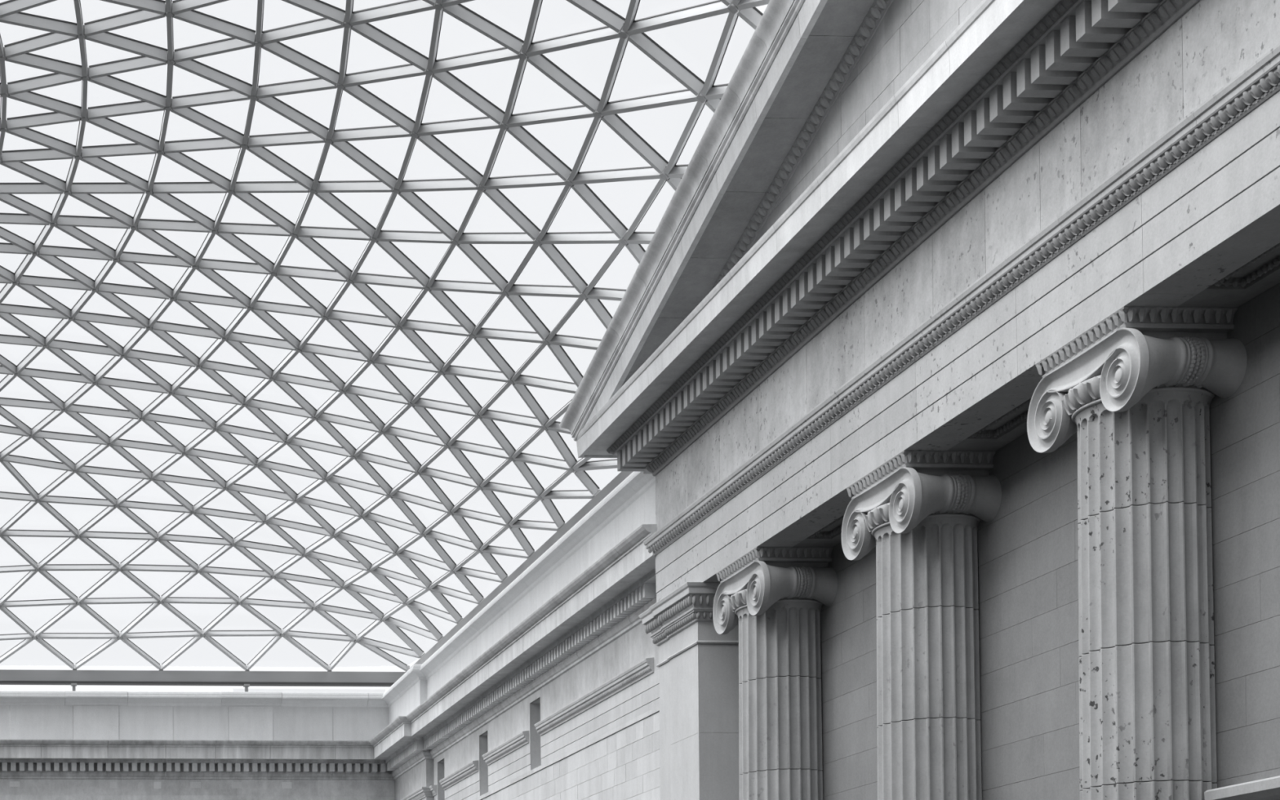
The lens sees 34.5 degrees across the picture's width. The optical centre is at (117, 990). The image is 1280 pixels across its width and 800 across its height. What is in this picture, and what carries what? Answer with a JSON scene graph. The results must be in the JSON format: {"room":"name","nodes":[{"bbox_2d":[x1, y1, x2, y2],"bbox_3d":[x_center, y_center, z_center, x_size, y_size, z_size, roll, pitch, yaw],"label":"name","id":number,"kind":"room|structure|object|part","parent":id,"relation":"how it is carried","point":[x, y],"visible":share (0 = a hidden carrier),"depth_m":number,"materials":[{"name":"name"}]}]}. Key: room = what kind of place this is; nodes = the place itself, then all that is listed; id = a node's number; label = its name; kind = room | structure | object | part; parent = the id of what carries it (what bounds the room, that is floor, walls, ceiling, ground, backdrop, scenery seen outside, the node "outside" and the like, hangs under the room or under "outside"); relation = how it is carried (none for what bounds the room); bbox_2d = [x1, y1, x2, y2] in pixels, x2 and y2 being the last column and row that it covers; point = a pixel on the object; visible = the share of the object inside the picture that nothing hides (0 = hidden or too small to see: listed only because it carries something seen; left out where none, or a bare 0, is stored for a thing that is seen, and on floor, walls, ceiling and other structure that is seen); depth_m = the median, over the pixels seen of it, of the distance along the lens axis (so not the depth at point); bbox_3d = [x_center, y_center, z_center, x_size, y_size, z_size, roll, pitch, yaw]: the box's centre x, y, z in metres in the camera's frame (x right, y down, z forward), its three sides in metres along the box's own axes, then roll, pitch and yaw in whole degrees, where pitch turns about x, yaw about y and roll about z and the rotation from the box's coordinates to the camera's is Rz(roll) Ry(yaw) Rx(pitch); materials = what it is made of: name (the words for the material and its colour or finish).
{"room":"museum atrium","nodes":[
{"label":"museum atrium","id":0,"kind":"room"},
{"bbox_2d":[0,778,394,799],"bbox_3d":[-18.869,-3.023,71.989,59.270,12.300,1.312,0,-1,-3],"label":"wall","id":1,"kind":"structure","parent":0,"point":[10,788],"depth_m":72.47,"materials":[{"name":"stone"}]},
{"bbox_2d":[0,739,393,779],"bbox_3d":[-1.916,-8.550,71.779,25.195,1.325,1.375,0,-1,-3],"label":"crown molding","id":2,"kind":"structure","parent":1,"relation":"attached to","point":[85,759],"depth_m":71.89,"materials":[{"name":"stone"}]},
{"bbox_3d":[-3.835,-8.546,71.687,2.000,1.325,1.375,0,-1,-3],"label":"cornice stone","id":3,"kind":"part","parent":2,"relation":"part of","materials":[{"name":"stone"}]},
{"bbox_3d":[-1.601,-8.551,71.795,2.454,1.325,1.375,0,-1,-3],"label":"cornice stone","id":4,"kind":"part","parent":2,"relation":"part of","materials":[{"name":"stone"}]},
{"bbox_3d":[0.699,-8.557,71.906,2.131,1.325,1.375,0,-1,-3],"label":"cornice stone","id":5,"kind":"part","parent":2,"relation":"part of","materials":[{"name":"stone"}]},
{"bbox_3d":[2.693,-8.563,72.002,1.840,1.325,1.375,0,-1,-3],"label":"cornice stone","id":6,"kind":"part","parent":2,"relation":"part of","materials":[{"name":"stone"}]},
{"bbox_2d":[0,690,388,741],"bbox_3d":[-1.588,-10.143,72.466,25.865,1.912,1.496,0,-1,-3],"label":"parapet","id":7,"kind":"object","parent":2,"relation":"on","point":[24,714],"visible":0.91,"depth_m":72.22,"materials":[{"name":"stone"}]},
{"bbox_3d":[-5.267,-9.878,72.206,2.490,1.400,0.650,0,-1,-3],"label":"parapet panel","id":8,"kind":"part","parent":7,"relation":"part of","materials":[{"name":"stone"}]},
{"bbox_3d":[-2.839,-9.885,72.324,2.350,1.400,0.650,0,-1,-3],"label":"parapet panel","id":9,"kind":"part","parent":7,"relation":"part of","materials":[{"name":"stone"}]},
{"bbox_3d":[1.056,-9.895,72.512,2.030,1.400,0.650,0,-1,-3],"label":"parapet panel","id":10,"kind":"part","parent":7,"relation":"part of","materials":[{"name":"stone"}]},
{"bbox_3d":[3.114,-9.900,72.611,2.070,1.400,0.650,0,-1,-3],"label":"parapet panel","id":11,"kind":"part","parent":7,"relation":"part of","materials":[{"name":"stone"}]},
{"bbox_3d":[6.934,-9.910,72.796,2.260,1.400,0.650,0,-1,-3],"label":"parapet panel","id":12,"kind":"part","parent":7,"relation":"part of","materials":[{"name":"stone"}]},
{"bbox_3d":[9.454,-9.917,72.918,2.765,1.400,0.650,0,-1,-3],"label":"parapet panel","id":13,"kind":"part","parent":7,"relation":"part of","materials":[{"name":"stone"}]},
{"bbox_3d":[4.629,-8.568,72.096,2.017,1.325,1.375,0,-1,-3],"label":"cornice stone","id":14,"kind":"part","parent":2,"relation":"part of","materials":[{"name":"stone"}]},
{"bbox_3d":[6.860,-8.573,72.204,2.430,1.325,1.375,0,-1,-3],"label":"cornice stone","id":15,"kind":"part","parent":2,"relation":"part of","materials":[{"name":"stone"}]},
{"bbox_3d":[9.375,-8.580,72.325,2.586,1.325,1.375,0,-1,-3],"label":"cornice stone","id":16,"kind":"part","parent":2,"relation":"part of","materials":[{"name":"stone"}]},
{"bbox_2d":[0,0,769,671],"bbox_3d":[1.274,-15.919,51.529,22.756,6.298,47.212,0,-1,-3],"label":"ceiling","id":17,"kind":"structure","parent":0,"point":[628,28],"depth_m":48.53,"materials":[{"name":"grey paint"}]},
{"bbox_2d":[0,669,405,692],"bbox_3d":[-0.744,-11.569,74.865,24.800,1.570,0.440,0,-1,-3],"label":"beam","id":18,"kind":"structure","parent":17,"relation":"attached to","point":[7,677],"depth_m":74.93,"materials":[{"name":"metal"}]},
{"bbox_3d":[-1.678,-11.311,74.725,0.220,1.055,0.260,0,-1,-3],"label":"post","id":19,"kind":"part","parent":18,"relation":"part of","materials":[{"name":"metal"}]},
{"bbox_3d":[5.014,-11.329,75.048,0.220,1.055,0.260,0,-1,-3],"label":"post","id":20,"kind":"part","parent":18,"relation":"part of","materials":[{"name":"metal"}]},
{"bbox_2d":[394,622,660,799],"bbox_3d":[12.125,-3.907,57.486,1.850,13.300,33.500,0,-1,-3],"label":"wall","id":21,"kind":"structure","parent":0,"point":[610,750],"depth_m":49.82,"materials":[{"name":"stone"}]},
{"bbox_2d":[400,784,436,799],"bbox_3d":[10.643,-6.836,69.697,0.455,0.340,6.280,0,-1,-3],"label":"string course","id":22,"kind":"object","parent":21,"relation":"attached to","point":[421,793],"visible":1,"depth_m":67.25,"materials":[{"name":"stone"}]},
{"bbox_2d":[439,760,478,790],"bbox_3d":[11.097,-6.967,62.890,0.205,0.340,4.876,0,-1,-3],"label":"string course","id":23,"kind":"object","parent":21,"relation":"attached to","point":[472,767],"visible":1,"depth_m":62.55,"materials":[{"name":"stone"}]},
{"bbox_2d":[482,730,528,765],"bbox_3d":[11.391,-7.083,56.808,0.205,0.340,4.796,0,-1,-3],"label":"string course","id":24,"kind":"object","parent":21,"relation":"attached to","point":[522,739],"visible":1,"depth_m":56.46,"materials":[{"name":"stone"}]},
{"bbox_2d":[368,524,657,779],"bbox_3d":[10.850,-8.877,56.919,1.625,1.325,32.300,0,-1,-3],"label":"crown molding","id":25,"kind":"structure","parent":21,"relation":"attached to","point":[606,600],"depth_m":51.35,"materials":[{"name":"stone"}]},
{"bbox_3d":[10.012,-8.594,71.699,1.375,1.325,2.688,0,-1,-3],"label":"cornice stone","id":26,"kind":"part","parent":25,"relation":"part of","materials":[{"name":"stone"}]},
{"bbox_3d":[10.308,-8.662,68.153,1.625,1.325,4.388,0,-1,-3],"label":"cornice stone","id":27,"kind":"part","parent":25,"relation":"part of","materials":[{"name":"stone"}]},
{"bbox_3d":[10.605,-8.730,64.597,1.375,1.325,2.723,0,-1,-3],"label":"cornice stone","id":28,"kind":"part","parent":25,"relation":"part of","materials":[{"name":"stone"}]},
{"bbox_3d":[10.717,-8.775,62.260,1.375,1.325,1.934,0,-1,-3],"label":"cornice stone","id":29,"kind":"part","parent":25,"relation":"part of","materials":[{"name":"stone"}]},
{"bbox_3d":[10.810,-8.812,60.333,1.375,1.325,1.902,0,-1,-3],"label":"cornice stone","id":30,"kind":"part","parent":25,"relation":"part of","materials":[{"name":"stone"}]},
{"bbox_3d":[10.902,-8.848,58.441,1.375,1.325,1.862,0,-1,-3],"label":"cornice stone","id":31,"kind":"part","parent":25,"relation":"part of","materials":[{"name":"stone"}]},
{"bbox_3d":[10.996,-8.885,56.498,1.375,1.325,2.005,0,-1,-3],"label":"cornice stone","id":32,"kind":"part","parent":25,"relation":"part of","materials":[{"name":"stone"}]},
{"bbox_3d":[11.091,-8.922,54.531,1.375,1.325,1.910,0,-1,-3],"label":"cornice stone","id":33,"kind":"part","parent":25,"relation":"part of","materials":[{"name":"stone"}]},
{"bbox_2d":[382,471,655,724],"bbox_3d":[11.558,-10.474,57.329,1.727,1.910,33.001,0,-1,-3],"label":"parapet","id":34,"kind":"object","parent":25,"relation":"on","point":[631,504],"visible":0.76,"depth_m":52.38,"materials":[{"name":"stone"}]},
{"bbox_3d":[10.564,-9.941,71.851,0.650,1.400,2.888,0,-1,-3],"label":"parapet panel","id":35,"kind":"part","parent":34,"relation":"part of","materials":[{"name":"stone"}]},
{"bbox_3d":[10.865,-10.011,68.206,0.900,1.400,4.392,0,-1,-3],"label":"parapet panel","id":36,"kind":"part","parent":34,"relation":"part of","materials":[{"name":"stone"}]},
{"bbox_3d":[11.171,-10.083,64.466,0.650,1.400,3.094,0,-1,-3],"label":"parapet panel","id":37,"kind":"part","parent":34,"relation":"part of","materials":[{"name":"stone"}]},
{"bbox_3d":[11.313,-10.139,61.517,0.650,1.400,2.795,0,-1,-3],"label":"parapet panel","id":38,"kind":"part","parent":34,"relation":"part of","materials":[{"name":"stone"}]},
{"bbox_3d":[11.435,-10.187,58.994,0.650,1.400,2.242,0,-1,-3],"label":"parapet panel","id":39,"kind":"part","parent":34,"relation":"part of","materials":[{"name":"stone"}]},
{"bbox_3d":[11.541,-10.229,56.784,0.650,1.400,2.167,0,-1,-3],"label":"parapet panel","id":40,"kind":"part","parent":34,"relation":"part of","materials":[{"name":"stone"}]},
{"bbox_2d":[407,471,632,671],"bbox_3d":[12.243,-11.783,58.343,0.350,1.880,33.900,0,-1,-3],"label":"beam","id":41,"kind":"structure","parent":34,"relation":"on","point":[622,475],"depth_m":56.48,"materials":[{"name":"metal"}]},
{"bbox_3d":[11.660,-10.276,54.328,0.650,1.400,2.737,0,-1,-3],"label":"parapet panel","id":42,"kind":"part","parent":34,"relation":"part of","materials":[{"name":"stone"}]},
{"bbox_3d":[11.790,-10.328,51.633,0.650,1.400,2.644,0,-1,-3],"label":"parapet panel","id":43,"kind":"part","parent":34,"relation":"part of","materials":[{"name":"stone"}]},
{"bbox_3d":[11.914,-10.377,49.065,0.650,1.400,2.483,0,-1,-3],"label":"parapet panel","id":44,"kind":"part","parent":34,"relation":"part of","materials":[{"name":"stone"}]},
{"bbox_3d":[12.027,-10.421,46.730,0.650,1.400,2.177,0,-1,-3],"label":"parapet panel","id":45,"kind":"part","parent":34,"relation":"part of","materials":[{"name":"stone"}]},
{"bbox_3d":[12.131,-10.462,44.567,0.650,1.400,2.138,0,-1,-3],"label":"parapet panel","id":46,"kind":"part","parent":34,"relation":"part of","materials":[{"name":"stone"}]},
{"bbox_3d":[12.247,-10.508,42.170,0.650,1.400,2.646,0,-1,-3],"label":"parapet panel","id":47,"kind":"part","parent":34,"relation":"part of","materials":[{"name":"stone"}]},
{"bbox_3d":[11.189,-8.961,52.485,1.375,1.325,2.164,0,-1,-3],"label":"cornice stone","id":48,"kind":"part","parent":25,"relation":"part of","materials":[{"name":"stone"}]},
{"bbox_3d":[11.294,-9.003,50.320,1.375,1.325,2.149,0,-1,-3],"label":"cornice stone","id":49,"kind":"part","parent":25,"relation":"part of","materials":[{"name":"stone"}]},
{"bbox_3d":[11.390,-9.041,48.317,1.375,1.325,1.840,0,-1,-3],"label":"cornice stone","id":50,"kind":"part","parent":25,"relation":"part of","materials":[{"name":"stone"}]},
{"bbox_3d":[11.492,-9.081,46.203,1.375,1.325,2.369,0,-1,-3],"label":"cornice stone","id":51,"kind":"part","parent":25,"relation":"part of","materials":[{"name":"stone"}]},
{"bbox_3d":[11.605,-9.126,43.879,1.375,1.325,2.263,0,-1,-3],"label":"cornice stone","id":52,"kind":"part","parent":25,"relation":"part of","materials":[{"name":"stone"}]},
{"bbox_3d":[11.707,-9.166,41.766,1.375,1.325,1.943,0,-1,-3],"label":"cornice stone","id":53,"kind":"part","parent":25,"relation":"part of","materials":[{"name":"stone"}]},
{"bbox_2d":[534,657,653,736],"bbox_3d":[11.797,-7.243,48.395,0.205,0.340,9.546,0,-1,-3],"label":"string course","id":54,"kind":"object","parent":21,"relation":"attached to","point":[644,668],"visible":1,"depth_m":47.52,"materials":[{"name":"stone"}]},
{"bbox_2d":[820,282,1279,799],"bbox_3d":[14.011,-4.412,28.448,1.202,13.200,25.300,0,-1,-3],"label":"wall","id":55,"kind":"structure","parent":0,"point":[1028,553],"depth_m":27.70,"materials":[{"name":"stone"}]},
{"bbox_2d":[576,0,1279,602],"bbox_3d":[12.091,-10.296,28.991,2.955,4.200,26.444,0,-1,-3],"label":"entablature","id":56,"kind":"object","parent":55,"relation":"attached to","point":[1052,168],"visible":0.92,"depth_m":26.93,"materials":[{"name":"stone"}]},
{"bbox_3d":[12.079,-9.389,39.968,1.724,0.400,2.223,0,-1,-3],"label":"moulding stone","id":57,"kind":"part","parent":56,"relation":"part of","materials":[{"name":"stone"}]},
{"bbox_3d":[12.094,-11.004,39.980,1.685,0.230,2.184,0,-1,-3],"label":"bed moulding","id":58,"kind":"part","parent":56,"relation":"part of","materials":[{"name":"stone"}]},
{"bbox_3d":[11.594,-9.436,37.363,0.504,0.400,2.926,0,-1,-3],"label":"moulding stone","id":59,"kind":"part","parent":56,"relation":"part of","materials":[{"name":"stone"}]},
{"bbox_3d":[11.608,-11.051,37.395,0.465,0.230,2.926,0,-1,-3],"label":"bed moulding","id":60,"kind":"part","parent":56,"relation":"part of","materials":[{"name":"stone"}]},
{"bbox_3d":[11.727,-9.489,34.593,0.504,0.400,2.615,0,-1,-3],"label":"moulding stone","id":61,"kind":"part","parent":56,"relation":"part of","materials":[{"name":"stone"}]},
{"bbox_3d":[11.741,-11.104,34.624,0.465,0.230,2.615,0,-1,-3],"label":"bed moulding","id":62,"kind":"part","parent":56,"relation":"part of","materials":[{"name":"stone"}]},
{"bbox_2d":[560,0,982,457],"bbox_3d":[11.746,-15.095,30.921,2.992,6.597,23.252,0,-1,-3],"label":"pediment","id":63,"kind":"object","parent":56,"relation":"on","point":[811,75],"visible":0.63,"depth_m":32.34,"materials":[{"name":"stone"}]},
{"bbox_3d":[11.275,-13.084,36.342,0.220,0.629,1.794,0,-1,-3],"label":"raking bed moulding","id":64,"kind":"part","parent":63,"relation":"part of","materials":[{"name":"stone"}]},
{"bbox_3d":[11.360,-13.558,34.552,0.220,0.629,1.794,0,-1,-3],"label":"raking bed moulding","id":65,"kind":"part","parent":63,"relation":"part of","materials":[{"name":"stone"}]},
{"bbox_3d":[11.446,-14.032,32.763,0.220,0.629,1.794,0,-1,-3],"label":"raking bed moulding","id":66,"kind":"part","parent":63,"relation":"part of","materials":[{"name":"stone"}]},
{"bbox_3d":[11.531,-14.507,30.974,0.220,0.629,1.794,0,-1,-3],"label":"raking bed moulding","id":67,"kind":"part","parent":63,"relation":"part of","materials":[{"name":"stone"}]},
{"bbox_3d":[11.616,-14.981,29.184,0.220,0.629,1.794,0,-1,-3],"label":"raking bed moulding","id":68,"kind":"part","parent":63,"relation":"part of","materials":[{"name":"stone"}]},
{"bbox_3d":[11.856,-9.540,31.935,0.504,0.400,2.700,0,-1,-3],"label":"moulding stone","id":69,"kind":"part","parent":56,"relation":"part of","materials":[{"name":"stone"}]},
{"bbox_3d":[11.870,-11.155,31.966,0.465,0.230,2.700,0,-1,-3],"label":"bed moulding","id":70,"kind":"part","parent":56,"relation":"part of","materials":[{"name":"stone"}]},
{"bbox_3d":[12.653,-8.208,33.361,0.460,0.075,2.640,0,-1,-3],"label":"coffer frame","id":71,"kind":"part","parent":56,"relation":"part of","materials":[{"name":"stone"}]},
{"bbox_3d":[12.643,-8.335,33.363,0.480,0.200,2.640,0,-1,-3],"label":"coffer panel","id":72,"kind":"part","parent":56,"relation":"part of","materials":[{"name":"stone"}]},
{"bbox_3d":[11.990,-9.593,29.148,0.504,0.400,2.873,0,-1,-3],"label":"moulding stone","id":73,"kind":"part","parent":56,"relation":"part of","materials":[{"name":"stone"}]},
{"bbox_3d":[12.004,-11.208,29.179,0.465,0.230,2.873,0,-1,-3],"label":"bed moulding","id":74,"kind":"part","parent":56,"relation":"part of","materials":[{"name":"stone"}]},
{"bbox_3d":[12.938,-8.320,27.469,0.460,0.075,2.640,0,-1,-3],"label":"coffer frame","id":75,"kind":"part","parent":56,"relation":"part of","materials":[{"name":"stone"}]},
{"bbox_3d":[12.135,-9.650,26.152,0.504,0.400,3.118,0,-1,-3],"label":"moulding stone","id":76,"kind":"part","parent":56,"relation":"part of","materials":[{"name":"stone"}]},
{"bbox_3d":[12.927,-8.448,27.471,0.480,0.200,2.640,0,-1,-3],"label":"coffer panel","id":77,"kind":"part","parent":56,"relation":"part of","materials":[{"name":"stone"}]},
{"bbox_3d":[12.149,-11.265,26.184,0.465,0.230,3.118,0,-1,-3],"label":"bed moulding","id":78,"kind":"part","parent":56,"relation":"part of","materials":[{"name":"stone"}]},
{"bbox_3d":[12.293,-11.322,23.204,0.465,0.230,2.842,0,-1,-3],"label":"bed moulding","id":79,"kind":"part","parent":56,"relation":"part of","materials":[{"name":"stone"}]},
{"bbox_3d":[12.279,-9.707,23.172,0.504,0.400,2.842,0,-1,-3],"label":"moulding stone","id":80,"kind":"part","parent":56,"relation":"part of","materials":[{"name":"stone"}]},
{"bbox_3d":[12.422,-9.764,20.211,0.504,0.400,3.082,0,-1,-3],"label":"moulding stone","id":81,"kind":"part","parent":56,"relation":"part of","materials":[{"name":"stone"}]},
{"bbox_3d":[13.220,-8.432,21.617,0.460,0.075,2.660,0,-1,-3],"label":"coffer frame","id":82,"kind":"part","parent":56,"relation":"part of","materials":[{"name":"stone"}]},
{"bbox_3d":[13.210,-8.559,21.619,0.480,0.200,2.660,0,-1,-3],"label":"coffer panel","id":83,"kind":"part","parent":56,"relation":"part of","materials":[{"name":"stone"}]},
{"bbox_2d":[1204,775,1279,799],"bbox_3d":[13.633,-0.229,21.132,0.485,4.560,4.885,0,-1,-3],"label":"ledge","id":84,"kind":"object","parent":55,"relation":"attached to","point":[1268,788],"visible":1,"depth_m":22.75,"materials":[{"name":"stone"}]},
{"bbox_3d":[-9.051,2.488,32.059,75.000,0.300,125.000,0,-1,-3],"label":"floor","id":85,"kind":"structure","parent":0,"visible":0},
{"bbox_2d":[638,582,739,799],"bbox_3d":[12.036,-2.796,39.496,1.790,10.399,3.100,0,-1,-3],"label":"pilaster","id":86,"kind":"object","parent":85,"relation":"on","point":[698,665],"visible":0.78,"depth_m":38.36,"materials":[{"name":"stone"}]},
{"bbox_2d":[712,546,837,799],"bbox_3d":[12.430,-2.859,36.202,2.200,10.398,2.631,0,-1,-3],"label":"column","id":87,"kind":"structure","parent":85,"relation":"on","point":[775,596],"depth_m":35.61,"materials":[{"name":"stone"}]},
{"bbox_2d":[841,450,1001,799],"bbox_3d":[12.715,-2.972,30.300,2.200,10.398,2.631,0,-1,-3],"label":"column","id":88,"kind":"structure","parent":85,"relation":"on","point":[922,512],"depth_m":29.72,"materials":[{"name":"stone"}]},
{"bbox_2d":[1026,306,1247,799],"bbox_3d":[12.998,-3.083,24.438,2.200,10.398,2.631,0,-1,-3],"label":"column","id":89,"kind":"structure","parent":85,"relation":"on","point":[1136,387],"depth_m":23.86,"materials":[{"name":"stone"}]},
{"label":"outside","id":90,"kind":"structure","parent":0,"visible":0},
{"bbox_2d":[231,688,385,693],"bbox_3d":[8.863,-9.311,93.731,7.200,9.500,6.200,0,-1,-3],"label":"rooftop block","id":91,"kind":"object","parent":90,"point":[233,690],"visible":0.15,"depth_m":90.72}
]}

